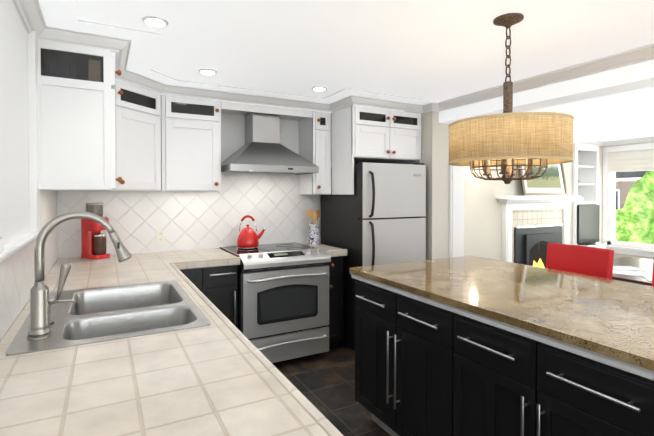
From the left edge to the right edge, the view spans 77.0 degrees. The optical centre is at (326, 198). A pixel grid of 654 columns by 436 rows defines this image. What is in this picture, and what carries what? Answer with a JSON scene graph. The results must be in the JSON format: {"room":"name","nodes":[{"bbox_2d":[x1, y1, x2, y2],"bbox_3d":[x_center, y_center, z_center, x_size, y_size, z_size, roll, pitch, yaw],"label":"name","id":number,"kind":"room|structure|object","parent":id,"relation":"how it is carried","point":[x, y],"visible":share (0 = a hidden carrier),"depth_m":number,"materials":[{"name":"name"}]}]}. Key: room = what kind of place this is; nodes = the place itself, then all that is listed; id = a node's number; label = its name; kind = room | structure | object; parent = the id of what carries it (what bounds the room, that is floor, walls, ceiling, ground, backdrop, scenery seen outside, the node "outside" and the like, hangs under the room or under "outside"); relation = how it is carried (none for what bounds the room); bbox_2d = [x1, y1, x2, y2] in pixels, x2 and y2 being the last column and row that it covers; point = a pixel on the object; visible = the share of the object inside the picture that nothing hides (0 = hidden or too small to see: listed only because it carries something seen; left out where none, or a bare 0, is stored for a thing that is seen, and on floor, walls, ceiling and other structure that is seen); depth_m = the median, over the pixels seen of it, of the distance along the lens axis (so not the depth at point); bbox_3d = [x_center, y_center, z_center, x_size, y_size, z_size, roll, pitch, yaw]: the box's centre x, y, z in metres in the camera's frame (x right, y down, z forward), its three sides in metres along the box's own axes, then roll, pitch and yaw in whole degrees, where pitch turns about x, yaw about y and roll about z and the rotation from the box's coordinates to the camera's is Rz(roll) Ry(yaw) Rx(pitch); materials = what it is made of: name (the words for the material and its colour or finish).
{"room":"kitchen","nodes":[
{"label":"kitchen","id":0,"kind":"room"},
{"bbox_2d":[0,0,57,341],"bbox_3d":[-0.680,0.279,0.436,0.156,2.260,6.450,0,1,-28],"label":"wall","id":1,"kind":"structure","parent":0,"point":[16,276],"depth_m":1.69,"materials":[{"name":"white paint"}]},
{"bbox_2d":[0,238,3,252],"bbox_3d":[-0.848,-0.126,0.818,0.130,0.640,1.130,0,1,-28],"label":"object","id":2,"kind":"structure","parent":1,"relation":"in","point":[1,245],"depth_m":1.32,"materials":[{"name":"white"}]},
{"bbox_2d":[0,31,39,261],"bbox_3d":[-0.461,-0.310,0.219,0.040,1.073,4.272,0,1,-28],"label":"trim","id":3,"kind":"structure","parent":1,"relation":"attached to","point":[11,248],"depth_m":2.00,"materials":[{"name":"white wood"}]},
{"bbox_2d":[38,40,121,189],"bbox_3d":[-1.448,-0.427,2.427,0.409,0.755,0.588,0,1,-28],"label":"upper cabinet","id":4,"kind":"object","parent":1,"relation":"attached to","point":[76,97],"visible":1,"depth_m":2.17,"materials":[{"name":"white paint"}]},
{"bbox_2d":[57,113,602,260],"bbox_3d":[1.146,0.222,5.121,7.835,2.260,0.356,0,1,-28],"label":"wall","id":5,"kind":"structure","parent":0,"point":[277,206],"depth_m":3.83,"materials":[{"name":"white paint"}]},
{"bbox_2d":[77,80,160,190],"bbox_3d":[-1.494,-0.435,3.029,0.354,0.755,0.485,0,1,19],"label":"upper cabinet","id":6,"kind":"object","parent":5,"relation":"attached to","point":[138,137],"visible":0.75,"depth_m":2.97,"materials":[{"name":"white paint"}]},
{"bbox_2d":[156,230,164,243],"bbox_3d":[-1.423,0.327,3.520,0.070,0.116,0.008,0,1,-28],"label":"electrical outlet plate","id":7,"kind":"object","parent":5,"relation":"attached to","point":[160,236],"visible":1,"depth_m":3.52,"materials":[{"name":"white plastic"}]},
{"bbox_2d":[161,95,220,190],"bbox_3d":[-1.157,-0.440,3.454,0.466,0.755,0.372,0,1,-28],"label":"upper cabinet","id":8,"kind":"object","parent":5,"relation":"attached to","point":[190,144],"visible":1,"depth_m":3.32,"materials":[{"name":"white paint"}]},
{"bbox_2d":[221,101,312,119],"bbox_3d":[-0.587,-0.789,3.789,0.856,0.065,0.318,0,1,-28],"label":"range hood surround","id":9,"kind":"object","parent":5,"relation":"attached to","point":[246,109],"visible":0.71,"depth_m":3.68,"materials":[{"name":"white paint"}]},
{"bbox_2d":[221,112,318,174],"bbox_3d":[-0.543,-0.505,3.713,0.800,0.548,0.498,0,1,-28],"label":"range hood","id":10,"kind":"object","parent":5,"relation":"attached to","point":[262,150],"visible":0.88,"depth_m":3.65,"materials":[{"name":"silver metal"}]},
{"bbox_2d":[299,111,330,194],"bbox_3d":[-0.110,-0.432,4.022,0.196,0.785,0.372,0,1,-28],"label":"upper cabinet","id":11,"kind":"object","parent":5,"relation":"attached to","point":[315,139],"visible":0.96,"depth_m":3.90,"materials":[{"name":"white paint"}]},
{"bbox_2d":[12,0,653,145],"bbox_3d":[2.683,-0.838,2.276,7.535,0.070,6.100,0,1,-28],"label":"crown molding","id":12,"kind":"structure","parent":5,"relation":"attached to","point":[30,15],"depth_m":2.94,"materials":[{"name":"white wood"}]},
{"bbox_2d":[331,105,420,194],"bbox_3d":[0.417,-0.433,4.091,0.788,0.785,0.752,0,1,-28],"label":"upper cabinet","id":13,"kind":"object","parent":5,"relation":"attached to","point":[366,134],"visible":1,"depth_m":3.77,"materials":[{"name":"white paint"}]},
{"bbox_2d":[464,166,470,177],"bbox_3d":[1.768,-0.414,5.199,0.140,0.300,0.096,0,1,-28],"label":"light switch","id":14,"kind":"object","parent":5,"relation":"attached to","point":[467,173],"visible":0.27,"depth_m":5.16,"materials":[{"name":"white plastic"}]},
{"bbox_2d":[272,342,390,435],"bbox_3d":[2.720,1.416,2.323,7.850,0.060,6.500,0,1,-28],"label":"floor","id":15,"kind":"structure","parent":0,"point":[323,383],"depth_m":3.01,"materials":[{"name":"tile"}]},
{"bbox_2d":[180,267,211,306],"bbox_3d":[-1.181,0.940,3.310,0.338,0.868,0.609,0,1,-28],"label":"base cabinet","id":16,"kind":"object","parent":15,"relation":"on","point":[200,278],"depth_m":3.08,"materials":[{"name":"black paint"}]},
{"bbox_2d":[0,252,331,435],"bbox_3d":[-0.447,0.512,0.930,0.716,0.046,5.492,0,1,-28],"label":"countertop","id":17,"kind":"structure","parent":16,"relation":"on","point":[199,381],"depth_m":1.08,"materials":[{"name":"beige tile"}]},
{"bbox_2d":[49,299,76,324],"bbox_3d":[-1.034,0.432,1.583,0.124,0.088,0.048,0,1,-28],"label":"soap dispenser","id":18,"kind":"object","parent":17,"relation":"on","point":[63,300],"visible":0.38,"depth_m":1.58,"materials":[{"name":"silver metal"}]},
{"bbox_2d":[27,211,131,339],"bbox_3d":[-0.891,0.262,1.499,0.326,0.431,0.110,0,1,-28],"label":"faucet","id":19,"kind":"object","parent":17,"relation":"on","point":[41,300],"visible":1,"depth_m":1.43,"materials":[{"name":"silver metal"}]},
{"bbox_2d":[81,203,109,260],"bbox_3d":[-1.755,0.247,3.114,0.198,0.430,0.220,0,1,-28],"label":"coffee maker","id":20,"kind":"object","parent":17,"relation":"on","point":[93,243],"visible":0.79,"depth_m":3.07,"materials":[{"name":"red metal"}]},
{"bbox_2d":[5,280,210,354],"bbox_3d":[-0.930,0.575,1.811,0.634,0.200,0.912,0,1,-28],"label":"sink","id":21,"kind":"object","parent":17,"relation":"in","point":[99,314],"visible":0.56,"depth_m":1.75,"materials":[{"name":"silver metal"}]},
{"bbox_2d":[212,263,239,334],"bbox_3d":[-0.984,0.939,3.417,0.328,0.868,0.609,0,1,-28],"label":"base cabinet","id":22,"kind":"object","parent":15,"relation":"on","point":[224,279],"depth_m":3.18,"materials":[{"name":"black paint"}]},
{"bbox_2d":[160,248,239,270],"bbox_3d":[-1.063,0.483,3.360,0.520,0.046,0.632,0,1,-28],"label":"countertop","id":23,"kind":"structure","parent":22,"relation":"on","point":[217,257],"depth_m":3.17,"materials":[{"name":"beige tile"}]},
{"bbox_2d":[220,242,330,362],"bbox_3d":[-0.465,0.897,3.616,0.761,0.945,0.764,0,1,-28],"label":"range oven","id":24,"kind":"object","parent":15,"relation":"on","point":[283,301],"visible":0.92,"depth_m":3.33,"materials":[{"name":"silver metal"}]},
{"bbox_2d":[237,215,265,248],"bbox_3d":[-0.685,0.295,3.693,0.248,0.295,0.194,0,1,-28],"label":"kettle","id":25,"kind":"object","parent":24,"relation":"on","point":[248,237],"visible":1,"depth_m":3.62,"materials":[{"name":"red metal"}]},
{"bbox_2d":[317,247,346,349],"bbox_3d":[-0.073,0.933,3.911,0.196,0.868,0.609,0,1,-28],"label":"base cabinet","id":26,"kind":"object","parent":15,"relation":"on","point":[335,325],"depth_m":3.65,"materials":[{"name":"black paint"}]},
{"bbox_2d":[307,209,319,244],"bbox_3d":[-0.121,0.276,4.006,0.163,0.349,0.119,0,1,-28],"label":"utensil crock","id":27,"kind":"object","parent":26,"relation":"on","point":[313,234],"visible":1,"depth_m":3.97,"materials":[{"name":"blue ceramic"}]},
{"bbox_2d":[321,162,425,350],"bbox_3d":[0.452,0.510,4.020,0.720,1.688,0.854,0,1,-28],"label":"fridge","id":28,"kind":"object","parent":15,"relation":"on","point":[378,217],"visible":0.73,"depth_m":3.71,"materials":[{"name":"silver metal"}]},
{"bbox_2d":[349,272,653,435],"bbox_3d":[1.089,0.933,1.952,1.073,0.914,2.094,0,1,-28],"label":"kitchen island","id":29,"kind":"object","parent":15,"relation":"on","point":[467,346],"depth_m":1.74,"materials":[{"name":"black paint"}]},
{"bbox_2d":[349,256,653,367],"bbox_3d":[1.122,0.462,1.919,1.083,0.030,2.135,0,1,-28],"label":"island countertop","id":30,"kind":"structure","parent":29,"relation":"on","point":[615,316],"depth_m":1.87,"materials":[{"name":"beige stone"}]},
{"bbox_2d":[495,195,580,267],"bbox_3d":[3.114,0.652,5.729,1.680,1.385,0.468,0,1,-28],"label":"fireplace mantel","id":31,"kind":"object","parent":15,"relation":"on","point":[533,227],"visible":0.67,"depth_m":5.76,"materials":[{"name":"white wood"}]},
{"bbox_2d":[518,163,567,195],"bbox_3d":[3.084,-0.352,5.873,0.985,0.618,0.140,0,1,-28],"label":"picture frame","id":32,"kind":"object","parent":31,"relation":"on","point":[551,181],"visible":0.56,"depth_m":5.88,"materials":[{"name":"white wood"}]},
{"bbox_2d":[546,243,613,278],"bbox_3d":[1.570,0.854,2.751,0.523,1.054,0.420,0,1,-28],"label":"stool","id":33,"kind":"object","parent":15,"relation":"on","point":[589,261],"visible":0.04,"depth_m":2.82,"materials":[{"name":"red leather"}]},
{"bbox_2d":[572,143,605,248],"bbox_3d":[4.057,0.241,6.577,0.650,2.188,0.468,0,1,-28],"label":"built-in bookshelf","id":34,"kind":"object","parent":15,"relation":"on","point":[586,173],"visible":0.44,"depth_m":6.62,"materials":[{"name":"white wood"}]},
{"bbox_2d":[577,205,599,244],"bbox_3d":[4.116,0.414,6.470,0.566,0.626,0.100,0,1,-28],"label":"screen","id":35,"kind":"object","parent":34,"relation":"in","point":[588,221],"visible":1,"depth_m":6.44,"materials":[{"name":"black"}]},
{"bbox_2d":[612,257,652,285],"bbox_3d":[2.933,0.996,3.372,1.270,0.755,1.450,0,1,-28],"label":"dining table","id":36,"kind":"object","parent":15,"relation":"on","point":[643,264],"visible":0.25,"depth_m":3.72,"materials":[{"name":"brown wood"}]},
{"bbox_2d":[613,266,651,280],"bbox_3d":[2.595,0.615,3.360,0.564,0.005,0.773,0,1,-28],"label":"papers","id":37,"kind":"object","parent":36,"relation":"on","point":[631,270],"visible":0.66,"depth_m":3.46,"materials":[{"name":"white paper"}]},
{"bbox_2d":[652,259,653,285],"bbox_3d":[1.885,0.861,2.171,0.523,1.054,0.420,0,1,-28],"label":"stool","id":38,"kind":"object","parent":15,"relation":"on","point":[653,274],"visible":0.04,"depth_m":2.42,"materials":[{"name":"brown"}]},
{"bbox_2d":[76,0,653,140],"bbox_3d":[2.720,-0.903,2.295,7.850,0.060,6.500,0,1,-28],"label":"ceiling","id":39,"kind":"structure","parent":0,"point":[438,50],"depth_m":2.32,"materials":[{"name":"white paint"}]},
{"bbox_2d":[141,16,168,26],"bbox_3d":[-0.841,-0.864,2.013,0.123,0.010,0.123,0,1,-28],"label":"recessed light","id":40,"kind":"object","parent":39,"relation":"in","point":[156,21],"visible":1,"depth_m":2.00,"materials":[{"name":"white"}]},
{"bbox_2d":[198,69,216,74],"bbox_3d":[-0.824,-0.874,2.841,0.123,0.010,0.123,0,1,-28],"label":"recessed light","id":41,"kind":"object","parent":39,"relation":"in","point":[208,71],"visible":0.96,"depth_m":2.82,"materials":[{"name":"white"}]},
{"bbox_2d":[38,0,438,104],"bbox_3d":[0.838,-0.852,1.036,2.961,0.012,5.681,0,1,-28],"label":"ceiling trim","id":42,"kind":"structure","parent":39,"relation":"attached to","point":[63,14],"depth_m":2.46,"materials":[{"name":"white paint"}]},
{"bbox_2d":[312,86,326,90],"bbox_3d":[-0.061,-0.880,3.301,0.123,0.010,0.123,0,1,-28],"label":"recessed light","id":43,"kind":"object","parent":39,"relation":"in","point":[318,88],"visible":0.98,"depth_m":3.27,"materials":[{"name":"white plastic"}]},
{"bbox_2d":[449,13,573,183],"bbox_3d":[0.878,-0.470,1.995,0.550,0.800,0.550,0,1,-28],"label":"pendant chandelier","id":44,"kind":"object","parent":39,"relation":"hanging from","point":[508,139],"visible":1,"depth_m":1.80,"materials":[{"name":"fabric"}]},
{"bbox_2d":[439,59,653,123],"bbox_3d":[2.413,-0.778,1.646,0.230,0.175,5.250,0,1,-28],"label":"header beam","id":45,"kind":"structure","parent":39,"relation":"attached to","point":[625,78],"depth_m":2.84,"materials":[{"name":"white paint"}]},
{"bbox_2d":[403,111,448,259],"bbox_3d":[0.954,0.232,4.337,0.380,2.260,0.850,0,1,-28],"label":"wall","id":46,"kind":"structure","parent":0,"point":[434,146],"depth_m":3.92,"materials":[{"name":"beige paint"}]},
{"bbox_2d":[449,165,463,257],"bbox_3d":[1.135,0.321,4.246,0.190,2.085,0.585,0,1,-28],"label":"door frame","id":47,"kind":"structure","parent":46,"relation":"attached to","point":[456,211],"depth_m":3.98,"materials":[{"name":"white wood"}]},
{"bbox_2d":[603,142,653,259],"bbox_3d":[6.072,0.235,4.099,0.150,2.260,6.450,0,1,-28],"label":"wall","id":48,"kind":"structure","parent":0,"point":[617,255],"depth_m":6.46,"materials":[{"name":"beige paint"}]},
{"bbox_2d":[602,143,653,257],"bbox_3d":[5.108,0.029,5.790,0.170,1.710,2.246,0,1,-28],"label":"window","id":49,"kind":"structure","parent":48,"relation":"in","point":[626,158],"depth_m":6.53,"materials":[{"name":"white"}]},
{"label":"outside","id":50,"kind":"structure","parent":0,"visible":0},
{"bbox_2d":[615,171,653,244],"bbox_3d":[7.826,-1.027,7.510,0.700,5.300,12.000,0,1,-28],"label":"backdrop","id":51,"kind":"structure","parent":50,"point":[623,204],"depth_m":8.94,"materials":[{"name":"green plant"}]}
]}

